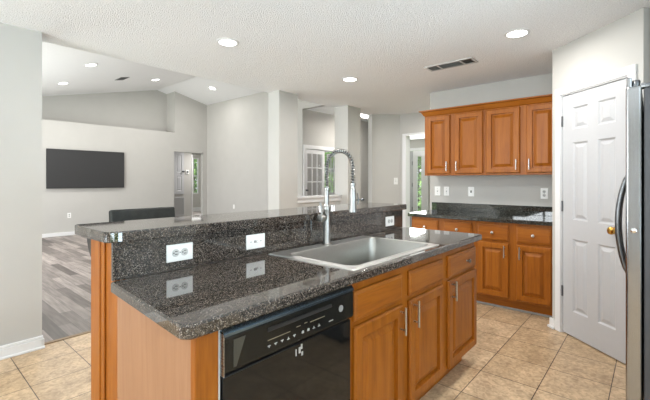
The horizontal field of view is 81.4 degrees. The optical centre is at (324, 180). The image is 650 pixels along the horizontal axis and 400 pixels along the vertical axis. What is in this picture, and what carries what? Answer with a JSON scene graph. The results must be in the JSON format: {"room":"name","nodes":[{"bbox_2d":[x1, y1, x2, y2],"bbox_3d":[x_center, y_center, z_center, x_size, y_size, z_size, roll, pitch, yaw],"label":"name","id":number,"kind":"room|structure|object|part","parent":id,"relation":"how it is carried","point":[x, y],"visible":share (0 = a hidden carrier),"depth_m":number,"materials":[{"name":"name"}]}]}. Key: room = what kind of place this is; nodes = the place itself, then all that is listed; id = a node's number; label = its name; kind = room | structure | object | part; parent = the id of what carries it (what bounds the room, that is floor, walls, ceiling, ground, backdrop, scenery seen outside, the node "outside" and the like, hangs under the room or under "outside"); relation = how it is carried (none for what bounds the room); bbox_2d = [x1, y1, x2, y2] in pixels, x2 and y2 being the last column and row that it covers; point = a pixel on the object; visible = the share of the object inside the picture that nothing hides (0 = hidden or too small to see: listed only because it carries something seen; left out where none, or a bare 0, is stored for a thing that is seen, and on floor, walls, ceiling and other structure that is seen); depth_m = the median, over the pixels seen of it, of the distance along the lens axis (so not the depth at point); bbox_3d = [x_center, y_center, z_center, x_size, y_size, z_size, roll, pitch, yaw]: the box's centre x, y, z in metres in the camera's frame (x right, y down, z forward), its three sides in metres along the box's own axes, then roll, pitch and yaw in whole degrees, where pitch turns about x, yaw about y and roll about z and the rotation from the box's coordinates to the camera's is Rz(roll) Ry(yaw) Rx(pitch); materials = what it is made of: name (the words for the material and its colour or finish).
{"room":"kitchen","nodes":[
{"label":"kitchen","id":0,"kind":"room"},
{"bbox_2d":[0,22,41,345],"bbox_3d":[-3.538,0.075,1.534,0.210,2.440,3.868,0,0,41],"label":"wall","id":1,"kind":"structure","parent":0,"point":[20,48],"depth_m":2.82,"materials":[{"name":"paint"}]},
{"bbox_2d":[0,335,44,359],"bbox_3d":[-3.490,1.246,1.569,0.235,0.098,3.783,0,0,41],"label":"baseboard","id":2,"kind":"structure","parent":1,"relation":"attached to","point":[14,349],"depth_m":2.81,"materials":[{"name":"white wood"}]},
{"bbox_2d":[44,330,90,344],"bbox_3d":[0.642,1.342,6.282,0.040,0.106,8.880,0,0,41],"label":"trim","id":3,"kind":"structure","parent":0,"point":[89,331],"depth_m":3.10,"materials":[{"name":"wood"}]},
{"bbox_2d":[42,90,166,131],"bbox_3d":[-6.768,-2.030,8.963,0.120,1.450,6.134,0,0,41],"label":"wall","id":4,"kind":"structure","parent":0,"point":[147,110],"depth_m":10.15,"materials":[{"name":"paint"}]},
{"bbox_2d":[42,119,173,233],"bbox_3d":[-6.542,-0.045,8.751,0.500,2.680,6.110,0,0,41],"label":"wall","id":5,"kind":"structure","parent":0,"point":[148,154],"depth_m":9.58,"materials":[{"name":"paint"}]},
{"bbox_2d":[42,231,74,237],"bbox_3d":[-6.297,1.252,8.637,0.020,0.085,5.960,0,0,41],"label":"baseboard","id":6,"kind":"structure","parent":5,"relation":"attached to","point":[71,232],"depth_m":8.76,"materials":[{"name":"white wood"}]},
{"bbox_2d":[46,148,123,188],"bbox_3d":[-5.777,-0.272,9.200,0.064,0.910,1.668,0,0,41],"label":"television","id":7,"kind":"object","parent":5,"relation":"attached to","point":[65,168],"visible":1,"depth_m":9.11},
{"bbox_2d":[42,42,261,104],"bbox_3d":[-3.715,-2.008,7.079,7.300,1.495,7.300,0,0,41],"label":"ceiling","id":8,"kind":"structure","parent":0,"point":[60,64],"depth_m":8.16,"materials":[{"name":"white paint"}]},
{"bbox_2d":[174,152,191,216],"bbox_3d":[-5.458,0.075,12.388,0.100,2.440,2.320,0,0,41],"label":"wall","id":9,"kind":"structure","parent":0,"point":[187,156],"depth_m":13.08,"materials":[{"name":"paint"}]},
{"bbox_2d":[174,197,183,215],"bbox_3d":[-5.066,0.875,12.743,0.025,0.640,0.670,0,0,41],"label":"air vent","id":10,"kind":"object","parent":9,"relation":"in","point":[179,200],"visible":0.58,"depth_m":12.86,"materials":[{"name":"grey metal"}]},
{"bbox_2d":[174,152,184,193],"bbox_3d":[-5.028,-0.260,12.703,0.115,1.450,0.660,0,0,41],"label":"closet door","id":11,"kind":"structure","parent":9,"relation":"in","point":[179,171],"depth_m":12.84,"materials":[{"name":"white wood"}]},
{"bbox_2d":[191,155,192,215],"bbox_3d":[-4.696,0.195,13.263,0.140,2.200,0.040,0,0,41],"label":"trim","id":12,"kind":"structure","parent":9,"relation":"attached to","point":[191,155],"depth_m":13.22,"materials":[{"name":"white wood"}]},
{"bbox_2d":[167,92,206,214],"bbox_3d":[-4.149,-0.680,11.500,0.500,3.950,1.180,0,0,41],"label":"wall","id":13,"kind":"structure","parent":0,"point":[186,116],"depth_m":11.28,"materials":[{"name":"paint"}]},
{"bbox_2d":[192,153,200,206],"bbox_3d":[-5.649,0.075,15.670,0.100,2.440,2.380,0,0,41],"label":"wall","id":14,"kind":"structure","parent":0,"point":[196,197],"depth_m":15.95,"materials":[{"name":"paint"}]},
{"bbox_2d":[193,158,198,193],"bbox_3d":[-5.453,-0.190,15.904,0.050,1.510,0.270,0,0,41],"label":"window","id":15,"kind":"structure","parent":14,"relation":"in","point":[193,158],"depth_m":15.95,"materials":[{"name":"clear glass"}]},
{"bbox_2d":[193,207,200,211],"bbox_3d":[-5.635,1.210,15.592,0.025,0.170,2.280,0,0,41],"label":"baseboard","id":16,"kind":"structure","parent":14,"relation":"attached to","point":[194,208],"depth_m":15.85,"materials":[{"name":"white wood"}]},
{"bbox_2d":[42,211,411,341],"bbox_3d":[-4.130,1.355,9.542,11.440,0.120,10.470,0,0,41],"label":"floor","id":17,"kind":"structure","parent":0,"point":[66,260],"depth_m":4.57,"materials":[{"name":"grey wood"}]},
{"bbox_2d":[87,228,396,399],"bbox_3d":[-0.203,0.765,2.346,0.359,1.060,2.167,0,0,41],"label":"wall","id":18,"kind":"structure","parent":0,"point":[103,301],"depth_m":1.52,"materials":[{"name":"paint"}]},
{"bbox_3d":[-0.866,0.765,1.518,0.271,1.060,0.047,0,0,41],"label":"post","id":19,"kind":"part","parent":18,"relation":"part of","materials":[{"name":"brown wood"}]},
{"bbox_2d":[75,202,406,242],"bbox_3d":[-0.212,0.212,2.349,0.395,0.042,2.225,0,0,41],"label":"countertop","id":20,"kind":"structure","parent":18,"relation":"on","point":[143,229],"depth_m":1.80,"materials":[{"name":"stone"}]},
{"bbox_2d":[111,210,402,280],"bbox_3d":[-0.091,0.307,2.246,0.016,0.144,2.172,0,0,41],"label":"backsplash","id":21,"kind":"structure","parent":18,"relation":"attached to","point":[131,259],"depth_m":1.81,"materials":[{"name":"black stone"}]},
{"bbox_2d":[166,242,192,262],"bbox_3d":[-0.621,0.307,1.618,0.008,0.073,0.118,0,0,41],"label":"outlet","id":22,"kind":"object","parent":21,"relation":"attached to","point":[183,251],"visible":1,"depth_m":1.61,"materials":[{"name":"white plastic"}]},
{"bbox_2d":[172,249,178,256],"bbox_3d":[-0.632,0.307,1.601,0.002,0.033,0.033,0,0,41],"label":"receptacle","id":23,"kind":"object","parent":22,"relation":"attached to","point":[175,252],"depth_m":1.60,"materials":[{"name":"plastic"}]},
{"bbox_2d":[181,248,187,254],"bbox_3d":[-0.606,0.307,1.632,0.002,0.033,0.033,0,0,41],"label":"receptacle","id":24,"kind":"object","parent":22,"relation":"attached to","point":[184,251],"depth_m":1.63,"materials":[{"name":"plastic"}]},
{"bbox_2d":[246,233,264,249],"bbox_3d":[-0.350,0.310,1.923,0.016,0.073,0.118,0,0,41],"label":"light switch","id":25,"kind":"object","parent":21,"relation":"attached to","point":[254,241],"visible":1,"depth_m":1.92,"materials":[{"name":"white plastic"}]},
{"bbox_2d":[386,216,393,225],"bbox_3d":[0.500,0.312,2.906,0.008,0.073,0.118,0,0,41],"label":"outlet","id":26,"kind":"object","parent":21,"relation":"attached to","point":[390,219],"visible":1,"depth_m":2.90,"materials":[{"name":"white plastic"}]},
{"bbox_2d":[207,92,323,213],"bbox_3d":[-1.112,-0.565,9.559,6.630,3.720,0.120,0,0,41],"label":"wall","id":27,"kind":"structure","parent":0,"point":[237,129],"depth_m":10.54,"materials":[{"name":"paint"}]},
{"bbox_2d":[268,90,297,209],"bbox_3d":[-0.554,0.075,4.987,0.215,2.440,0.325,0,0,41],"label":"wall pillar","id":28,"kind":"structure","parent":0,"point":[282,105],"depth_m":4.89,"materials":[{"name":"paint"}]},
{"bbox_2d":[0,303,625,399],"bbox_3d":[1.977,1.355,2.667,6.720,0.120,12.820,0,0,41],"label":"floor","id":29,"kind":"structure","parent":0,"point":[515,355],"depth_m":2.59,"materials":[{"name":"beige tile"}]},
{"bbox_2d":[109,207,174,221],"bbox_3d":[-1.020,0.738,2.323,0.485,1.116,0.410,0,0,41],"label":"sofa","id":30,"kind":"object","parent":29,"relation":"on","point":[158,212],"visible":0.13,"depth_m":2.43,"materials":[{"name":"leather"}]},
{"bbox_2d":[117,296,219,399],"bbox_3d":[-0.542,0.859,1.258,0.554,0.872,0.081,0,0,41],"label":"end panel","id":31,"kind":"object","parent":29,"relation":"on","point":[153,363],"depth_m":1.19,"materials":[{"name":"brown wood"}]},
{"bbox_3d":[-0.319,0.852,1.114,0.024,0.846,0.006,0,0,41],"label":"filler strip","id":32,"kind":"part","parent":31,"relation":"part of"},
{"bbox_2d":[220,285,353,399],"bbox_3d":[-0.297,0.861,1.515,0.562,0.868,0.628,0,0,41],"label":"dishwasher","id":33,"kind":"object","parent":29,"relation":"on","point":[299,351],"visible":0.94,"depth_m":1.31,"materials":[{"name":"black metal"}]},
{"bbox_3d":[-0.309,0.511,1.111,0.043,0.124,0.004,0,0,41],"label":"trim","id":34,"kind":"part","parent":33,"relation":"part of","materials":[{"name":"silver metal"}]},
{"bbox_3d":[-0.107,0.880,1.351,0.032,0.609,0.618,0,0,41],"label":"door","id":35,"kind":"part","parent":33,"relation":"part of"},
{"bbox_3d":[-0.099,0.444,1.343,0.032,0.026,0.628,0,0,41],"label":"trim","id":36,"kind":"part","parent":33,"relation":"part of","materials":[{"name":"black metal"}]},
{"bbox_2d":[349,253,442,399],"bbox_3d":[0.225,0.859,2.105,0.595,0.872,0.944,0,0,41],"label":"base cabinet","id":37,"kind":"object","parent":29,"relation":"on","point":[396,322],"visible":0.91,"depth_m":1.87,"materials":[{"name":"brown wood"}]},
{"bbox_2d":[111,227,481,339],"bbox_3d":[0.143,0.402,2.032,0.616,0.042,2.256,0,0,41],"label":"countertop","id":38,"kind":"structure","parent":37,"relation":"on","point":[190,303],"depth_m":1.39,"materials":[{"name":"stone"}]},
{"bbox_2d":[317,148,363,244],"bbox_3d":[0.086,0.094,2.165,0.266,0.561,0.099,0,0,30],"label":"kitchen faucet","id":39,"kind":"object","parent":38,"relation":"on","point":[324,217],"visible":1,"depth_m":2.20,"materials":[{"name":"silver metal"}]},
{"bbox_3d":[-0.017,0.183,2.200,0.045,0.117,0.052,0,0,41],"label":"handle","id":40,"kind":"part","parent":39,"relation":"part of","materials":[{"name":"silver metal"}]},
{"bbox_3d":[0.197,0.102,2.123,0.063,0.066,0.019,0,0,-42],"label":"spray lever","id":41,"kind":"part","parent":39,"relation":"part of","materials":[{"name":"grey metal"}]},
{"bbox_2d":[269,236,438,270],"bbox_3d":[0.190,0.477,2.088,0.555,0.206,0.850,0,0,41],"label":"sink","id":42,"kind":"object","parent":38,"relation":"in","point":[359,252],"visible":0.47,"depth_m":2.27,"materials":[{"name":"silver metal"}]},
{"bbox_2d":[291,238,427,265],"bbox_3d":[0.213,0.477,2.068,0.423,0.206,0.758,0,0,41],"label":"basin","id":43,"kind":"object","parent":42,"relation":"in","point":[364,251],"depth_m":2.31,"materials":[{"name":"silver metal"}]},
{"bbox_3d":[0.254,0.536,1.756,0.020,0.128,0.402,0,0,41],"label":"drawer","id":44,"kind":"part","parent":37,"relation":"part of","materials":[{"name":"brown wood"}]},
{"bbox_3d":[0.254,0.896,1.756,0.020,0.542,0.402,0,0,41],"label":"door","id":45,"kind":"part","parent":37,"relation":"part of","materials":[{"name":"brown wood"}]},
{"bbox_3d":[0.389,0.695,1.868,0.036,0.135,0.012,0,0,41],"label":"handle","id":46,"kind":"part","parent":37,"relation":"part of","materials":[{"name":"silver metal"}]},
{"bbox_3d":[0.480,0.695,1.972,0.036,0.135,0.012,0,0,41],"label":"handle","id":47,"kind":"part","parent":37,"relation":"part of","materials":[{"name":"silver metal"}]},
{"bbox_3d":[0.571,0.536,2.119,0.020,0.128,0.410,0,0,41],"label":"drawer","id":48,"kind":"part","parent":37,"relation":"part of","materials":[{"name":"brown wood"}]},
{"bbox_3d":[0.571,0.896,2.119,0.020,0.542,0.410,0,0,41],"label":"door","id":49,"kind":"part","parent":37,"relation":"part of","materials":[{"name":"brown wood"}]},
{"bbox_2d":[412,217,477,300],"bbox_3d":[1.478,0.857,4.408,0.735,0.876,0.665,0,0,41],"label":"base cabinet","id":50,"kind":"object","parent":29,"relation":"on","point":[465,226],"visible":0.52,"depth_m":4.15,"materials":[{"name":"brown wood"}]},
{"bbox_3d":[1.146,0.525,4.317,0.300,0.160,0.020,0,0,41],"label":"drawer","id":51,"kind":"part","parent":50,"relation":"part of","materials":[{"name":"brown wood"}]},
{"bbox_3d":[1.427,0.525,4.073,0.305,0.160,0.020,0,0,41],"label":"drawer","id":52,"kind":"part","parent":50,"relation":"part of","materials":[{"name":"brown wood"}]},
{"bbox_2d":[431,243,476,388],"bbox_3d":[0.705,0.859,2.671,0.615,0.872,0.535,0,0,41],"label":"base cabinet","id":53,"kind":"object","parent":29,"relation":"on","point":[459,272],"visible":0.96,"depth_m":2.45,"materials":[{"name":"brown wood"}]},
{"bbox_3d":[0.804,0.685,2.345,0.036,0.120,0.012,0,0,41],"label":"handle","id":54,"kind":"part","parent":53,"relation":"part of","materials":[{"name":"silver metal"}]},
{"bbox_3d":[0.914,0.537,2.514,0.020,0.136,0.468,0,0,41],"label":"drawer","id":55,"kind":"part","parent":53,"relation":"part of","materials":[{"name":"brown wood"}]},
{"bbox_3d":[0.917,0.896,2.517,0.020,0.542,0.478,0,0,41],"label":"door","id":56,"kind":"part","parent":53,"relation":"part of","materials":[{"name":"brown wood"}]},
{"bbox_2d":[476,221,551,315],"bbox_3d":[2.028,0.857,3.929,0.720,0.876,0.665,0,0,41],"label":"base cabinet","id":57,"kind":"object","parent":29,"relation":"on","point":[514,261],"visible":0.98,"depth_m":3.71,"materials":[{"name":"brown wood"}]},
{"bbox_2d":[408,202,551,225],"bbox_3d":[1.745,0.349,4.181,1.493,0.138,0.658,0,0,41],"label":"countertop","id":58,"kind":"structure","parent":57,"relation":"on","point":[516,214],"depth_m":4.22,"materials":[{"name":"stone"}]},
{"bbox_3d":[1.702,0.525,3.834,0.301,0.160,0.020,0,0,41],"label":"drawer","id":59,"kind":"part","parent":57,"relation":"part of","materials":[{"name":"brown wood"}]},
{"bbox_3d":[1.702,0.897,3.834,0.301,0.540,0.020,0,0,41],"label":"door","id":60,"kind":"part","parent":57,"relation":"part of","materials":[{"name":"brown wood"}]},
{"bbox_3d":[1.980,0.525,3.591,0.299,0.160,0.020,0,0,41],"label":"drawer","id":61,"kind":"part","parent":57,"relation":"part of","materials":[{"name":"brown wood"}]},
{"bbox_3d":[1.980,0.897,3.591,0.299,0.540,0.020,0,0,41],"label":"door","id":62,"kind":"part","parent":57,"relation":"part of","materials":[{"name":"brown wood"}]},
{"bbox_2d":[477,301,551,316],"bbox_3d":[1.616,1.286,4.016,1.457,0.018,0.016,0,0,41],"label":"trim","id":63,"kind":"structure","parent":29,"relation":"on","point":[515,309],"depth_m":3.77,"materials":[{"name":"wood"}]},
{"bbox_2d":[615,78,649,399],"bbox_3d":[2.033,0.399,1.918,0.891,1.792,0.907,0,0,41],"label":"refrigerator","id":64,"kind":"object","parent":29,"relation":"on","point":[635,262],"visible":1,"depth_m":1.80,"materials":[{"name":"silver metal"}]},
{"bbox_3d":[1.694,0.247,2.151,0.073,0.574,0.027,0,0,41],"label":"handle","id":65,"kind":"part","parent":64,"relation":"part of","materials":[{"name":"grey metal"}]},
{"bbox_3d":[1.763,0.247,2.230,0.073,0.574,0.027,0,0,41],"label":"handle","id":66,"kind":"part","parent":64,"relation":"part of","materials":[{"name":"grey metal"}]},
{"bbox_3d":[1.624,0.369,1.978,0.060,1.732,0.447,0,0,41],"label":"door","id":67,"kind":"part","parent":64,"relation":"part of","materials":[{"name":"silver metal"}]},
{"bbox_2d":[298,201,340,207],"bbox_3d":[-0.137,0.775,5.508,0.120,1.040,1.010,0,0,41],"label":"wall","id":68,"kind":"structure","parent":0,"point":[311,204],"depth_m":5.42,"materials":[{"name":"paint"}]},
{"bbox_2d":[298,195,341,202],"bbox_3d":[-0.135,0.265,5.507,0.185,0.090,1.010,0,0,41],"label":"sill","id":69,"kind":"structure","parent":68,"relation":"attached to","point":[312,198],"depth_m":5.41,"materials":[{"name":"white wood"}]},
{"bbox_2d":[0,0,649,139],"bbox_3d":[1.004,-1.205,3.514,9.300,0.120,12.820,0,0,41],"label":"ceiling","id":70,"kind":"structure","parent":0,"point":[303,48],"depth_m":3.03,"materials":[{"name":"white paint"}]},
{"bbox_2d":[217,38,238,45],"bbox_3d":[-0.802,-1.139,3.125,0.182,0.011,0.182,0,0,41],"label":"recessed light","id":71,"kind":"object","parent":70,"relation":"in","point":[222,41],"visible":1,"depth_m":3.11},
{"bbox_2d":[342,77,357,80],"bbox_3d":[0.282,-1.139,4.264,0.182,0.011,0.182,0,0,41],"label":"recessed light","id":72,"kind":"object","parent":70,"relation":"in","point":[344,78],"visible":1,"depth_m":4.25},
{"bbox_2d":[424,57,477,71],"bbox_3d":[1.237,-1.140,3.729,0.480,0.010,0.180,0,0,41],"label":"ceiling vent","id":73,"kind":"object","parent":70,"relation":"in","point":[470,60],"visible":1,"depth_m":3.71,"materials":[{"name":"white metal"}]},
{"bbox_2d":[504,28,529,37],"bbox_3d":[1.491,-1.139,2.934,0.182,0.011,0.182,0,0,41],"label":"recessed light","id":74,"kind":"object","parent":70,"relation":"in","point":[520,32],"visible":1,"depth_m":2.92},
{"bbox_2d":[306,110,367,202],"bbox_3d":[0.502,-0.205,10.263,0.120,3.000,3.060,0,0,41],"label":"wall","id":75,"kind":"structure","parent":0,"point":[320,127],"depth_m":9.70,"materials":[{"name":"paint"}]},
{"bbox_2d":[306,149,324,195],"bbox_3d":[-0.235,0.265,9.303,0.108,2.040,0.715,0,0,41],"label":"door","id":76,"kind":"structure","parent":75,"relation":"in","point":[309,151],"depth_m":9.39,"materials":[{"name":"white wood"}]},
{"bbox_2d":[303,145,334,195],"bbox_3d":[0.010,0.220,9.584,0.030,2.150,1.590,0,0,41],"label":"trim","id":77,"kind":"structure","parent":75,"relation":"attached to","point":[305,147],"depth_m":9.02,"materials":[{"name":"white wood"}]},
{"bbox_2d":[327,153,334,194],"bbox_3d":[0.202,0.265,10.541,0.040,2.040,0.715,0,0,-22],"label":"door","id":78,"kind":"structure","parent":75,"relation":"in","point":[330,169],"depth_m":10.62,"materials":[{"name":"white wood"}]},
{"bbox_2d":[306,106,367,121],"bbox_3d":[0.171,-1.755,10.630,6.100,0.100,3.180,0,0,41],"label":"ceiling","id":79,"kind":"structure","parent":0,"point":[325,109],"depth_m":9.21,"materials":[{"name":"white paint"}]},
{"bbox_2d":[335,105,360,203],"bbox_3d":[0.358,0.075,5.966,0.265,2.440,0.330,0,0,41],"label":"wall","id":80,"kind":"structure","parent":0,"point":[347,118],"depth_m":5.85,"materials":[{"name":"paint"}]},
{"bbox_2d":[307,139,429,209],"bbox_3d":[1.432,-0.205,11.560,6.420,3.000,0.120,0,0,41],"label":"wall","id":81,"kind":"structure","parent":0,"point":[416,143],"depth_m":12.92,"materials":[{"name":"paint"}]},
{"bbox_2d":[410,151,412,225],"bbox_3d":[2.137,0.225,10.884,0.872,2.100,0.055,0,0,41],"label":"door","id":82,"kind":"structure","parent":81,"relation":"in","point":[411,152],"depth_m":10.61,"materials":[{"name":"white wood"}]},
{"bbox_2d":[413,150,424,211],"bbox_3d":[2.624,0.225,10.473,0.395,2.100,0.055,0,0,41],"label":"window","id":83,"kind":"structure","parent":81,"relation":"in","point":[416,154],"depth_m":10.51,"materials":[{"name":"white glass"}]},
{"bbox_2d":[410,147,428,210],"bbox_3d":[2.288,0.195,10.716,1.380,2.200,0.030,0,0,41],"label":"trim","id":84,"kind":"structure","parent":81,"relation":"attached to","point":[422,148],"depth_m":10.28,"materials":[{"name":"white wood"}]},
{"bbox_2d":[368,114,399,203],"bbox_3d":[1.073,0.075,6.750,0.597,2.440,0.393,0,0,-10],"label":"wall","id":85,"kind":"structure","parent":0,"point":[383,129],"depth_m":6.55,"materials":[{"name":"paint"}]},
{"bbox_2d":[400,112,424,203],"bbox_3d":[2.796,0.075,5.375,3.840,2.440,0.120,0,0,41],"label":"wall","id":86,"kind":"structure","parent":0,"point":[412,122],"depth_m":6.48,"materials":[{"name":"paint"}]},
{"bbox_2d":[402,132,424,227],"bbox_3d":[1.758,0.245,6.272,0.985,2.100,0.150,0,0,41],"label":"trim","id":87,"kind":"structure","parent":86,"relation":"attached to","point":[405,137],"depth_m":6.52,"materials":[{"name":"white wood"}]},
{"bbox_2d":[430,73,551,209],"bbox_3d":[2.095,0.075,4.394,1.810,2.440,0.120,0,0,41],"label":"wall","id":88,"kind":"structure","parent":0,"point":[522,190],"depth_m":4.42,"materials":[{"name":"paint"}]},
{"bbox_2d":[435,186,439,195],"bbox_3d":[1.447,0.135,4.868,0.075,0.118,0.016,0,0,41],"label":"light switch","id":89,"kind":"object","parent":88,"relation":"attached to","point":[437,188],"visible":1,"depth_m":4.87,"materials":[{"name":"white plastic"}]},
{"bbox_2d":[444,187,448,195],"bbox_3d":[1.538,0.135,4.790,0.070,0.115,0.016,0,0,41],"label":"light switch","id":90,"kind":"object","parent":88,"relation":"attached to","point":[446,189],"visible":1,"depth_m":4.79,"materials":[{"name":"white plastic"}]},
{"bbox_2d":[419,103,484,175],"bbox_3d":[1.561,-0.456,4.528,0.768,0.791,0.375,0,0,41],"label":"upper cabinet","id":91,"kind":"object","parent":88,"relation":"attached to","point":[454,136],"visible":1,"depth_m":4.38,"materials":[{"name":"brown wood"}]},
{"bbox_3d":[1.355,-0.425,4.521,0.287,0.690,0.020,0,0,41],"label":"door","id":92,"kind":"part","parent":91,"relation":"part of","materials":[{"name":"brown wood"}]},
{"bbox_3d":[1.562,-0.816,4.529,0.768,0.071,0.373,0,0,41],"label":"crown moulding","id":93,"kind":"part","parent":91,"relation":"part of","materials":[{"name":"brown wood"}]},
{"bbox_3d":[1.625,-0.425,4.285,0.317,0.690,0.020,0,0,41],"label":"door","id":94,"kind":"part","parent":91,"relation":"part of","materials":[{"name":"brown wood"}]},
{"bbox_2d":[468,187,473,195],"bbox_3d":[1.774,0.135,4.589,0.070,0.115,0.008,0,0,41],"label":"wall jack","id":95,"kind":"object","parent":88,"relation":"attached to","point":[470,189],"visible":1,"depth_m":4.59,"materials":[{"name":"white plastic"}]},
{"bbox_2d":[432,202,551,215],"bbox_3d":[1.954,0.330,4.421,1.493,0.100,0.021,0,0,41],"label":"backsplash","id":96,"kind":"structure","parent":88,"relation":"attached to","point":[465,207],"depth_m":4.39,"materials":[{"name":"stone"}]},
{"bbox_2d":[483,94,551,174],"bbox_3d":[2.123,-0.456,4.039,0.720,0.791,0.375,0,0,41],"label":"upper cabinet","id":97,"kind":"object","parent":88,"relation":"attached to","point":[518,131],"visible":0.89,"depth_m":3.93,"materials":[{"name":"brown wood"}]},
{"bbox_3d":[1.901,-0.425,4.045,0.338,0.690,0.020,0,0,41],"label":"door","id":98,"kind":"part","parent":97,"relation":"part of","materials":[{"name":"brown wood"}]},
{"bbox_3d":[2.124,-0.816,4.039,0.720,0.071,0.373,0,0,41],"label":"crown moulding","id":99,"kind":"part","parent":97,"relation":"part of","materials":[{"name":"brown wood"}]},
{"bbox_3d":[2.185,-0.425,3.797,0.290,0.690,0.020,0,0,41],"label":"door","id":100,"kind":"part","parent":97,"relation":"part of","materials":[{"name":"brown wood"}]},
{"bbox_2d":[541,188,547,198],"bbox_3d":[2.364,0.140,4.075,0.070,0.115,0.008,0,0,41],"label":"outlet","id":101,"kind":"object","parent":88,"relation":"attached to","point":[544,191],"visible":1,"depth_m":4.07,"materials":[{"name":"white plastic"}]},
{"bbox_2d":[552,8,649,318],"bbox_3d":[2.106,0.075,2.923,0.100,2.440,0.837,0,0,-7],"label":"wall","id":102,"kind":"structure","parent":0,"point":[624,42],"depth_m":2.87,"materials":[{"name":"paint"}]},
{"bbox_2d":[547,317,554,328],"bbox_3d":[2.041,1.252,2.930,0.028,0.085,0.867,0,0,-7],"label":"baseboard","id":103,"kind":"structure","parent":102,"relation":"attached to","point":[551,324],"depth_m":3.32,"materials":[{"name":"white wood"}]},
{"bbox_2d":[561,78,626,363],"bbox_3d":[2.048,0.285,2.918,0.106,1.995,0.624,0,0,-7],"label":"door","id":104,"kind":"structure","parent":102,"relation":"in","point":[593,121],"depth_m":2.89,"materials":[{"name":"white wood"}]},
{"bbox_3d":[2.058,0.358,2.695,0.070,0.066,0.066,0,0,-7],"label":"knob","id":105,"kind":"part","parent":104,"relation":"part of","materials":[{"name":"gold metal"}]},
{"bbox_2d":[555,64,636,331],"bbox_3d":[2.099,0.254,2.921,0.114,2.082,0.746,0,0,-7],"label":"trim","id":106,"kind":"structure","parent":102,"relation":"attached to","point":[630,71],"depth_m":3.23,"materials":[{"name":"white wood"}]},
{"label":"outside","id":107,"kind":"structure","parent":0,"visible":0},
{"bbox_3d":[-0.781,1.515,11.287,44.000,0.160,44.000,0,0,41],"label":"ground","id":108,"kind":"structure","parent":107,"visible":0},
{"bbox_2d":[194,159,196,192],"bbox_3d":[-6.503,-0.314,18.742,2.779,3.668,2.696,0,0,41],"label":"shrub","id":109,"kind":"object","parent":108,"relation":"on","point":[195,160],"visible":0.04,"depth_m":18.48,"materials":[{"name":"green plant"}]},
{"bbox_2d":[325,152,334,191],"bbox_3d":[0.385,-0.098,18.185,3.350,3.263,3.342,0,0,41],"label":"shrub","id":110,"kind":"object","parent":108,"relation":"on","point":[326,153],"visible":0.08,"depth_m":17.52,"materials":[{"name":"green plant"}]},
{"bbox_2d":[418,150,421,211],"bbox_3d":[3.370,-0.207,13.752,2.427,3.451,2.551,0,0,41],"label":"shrub","id":111,"kind":"object","parent":108,"relation":"on","point":[419,158],"visible":0.03,"depth_m":13.23,"materials":[{"name":"green plant"}]},
{"bbox_3d":[3.408,0.245,13.739,0.092,2.381,0.092,0,0,-26],"label":"stem","id":112,"kind":"part","parent":111,"relation":"part of","materials":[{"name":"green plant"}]}
]}

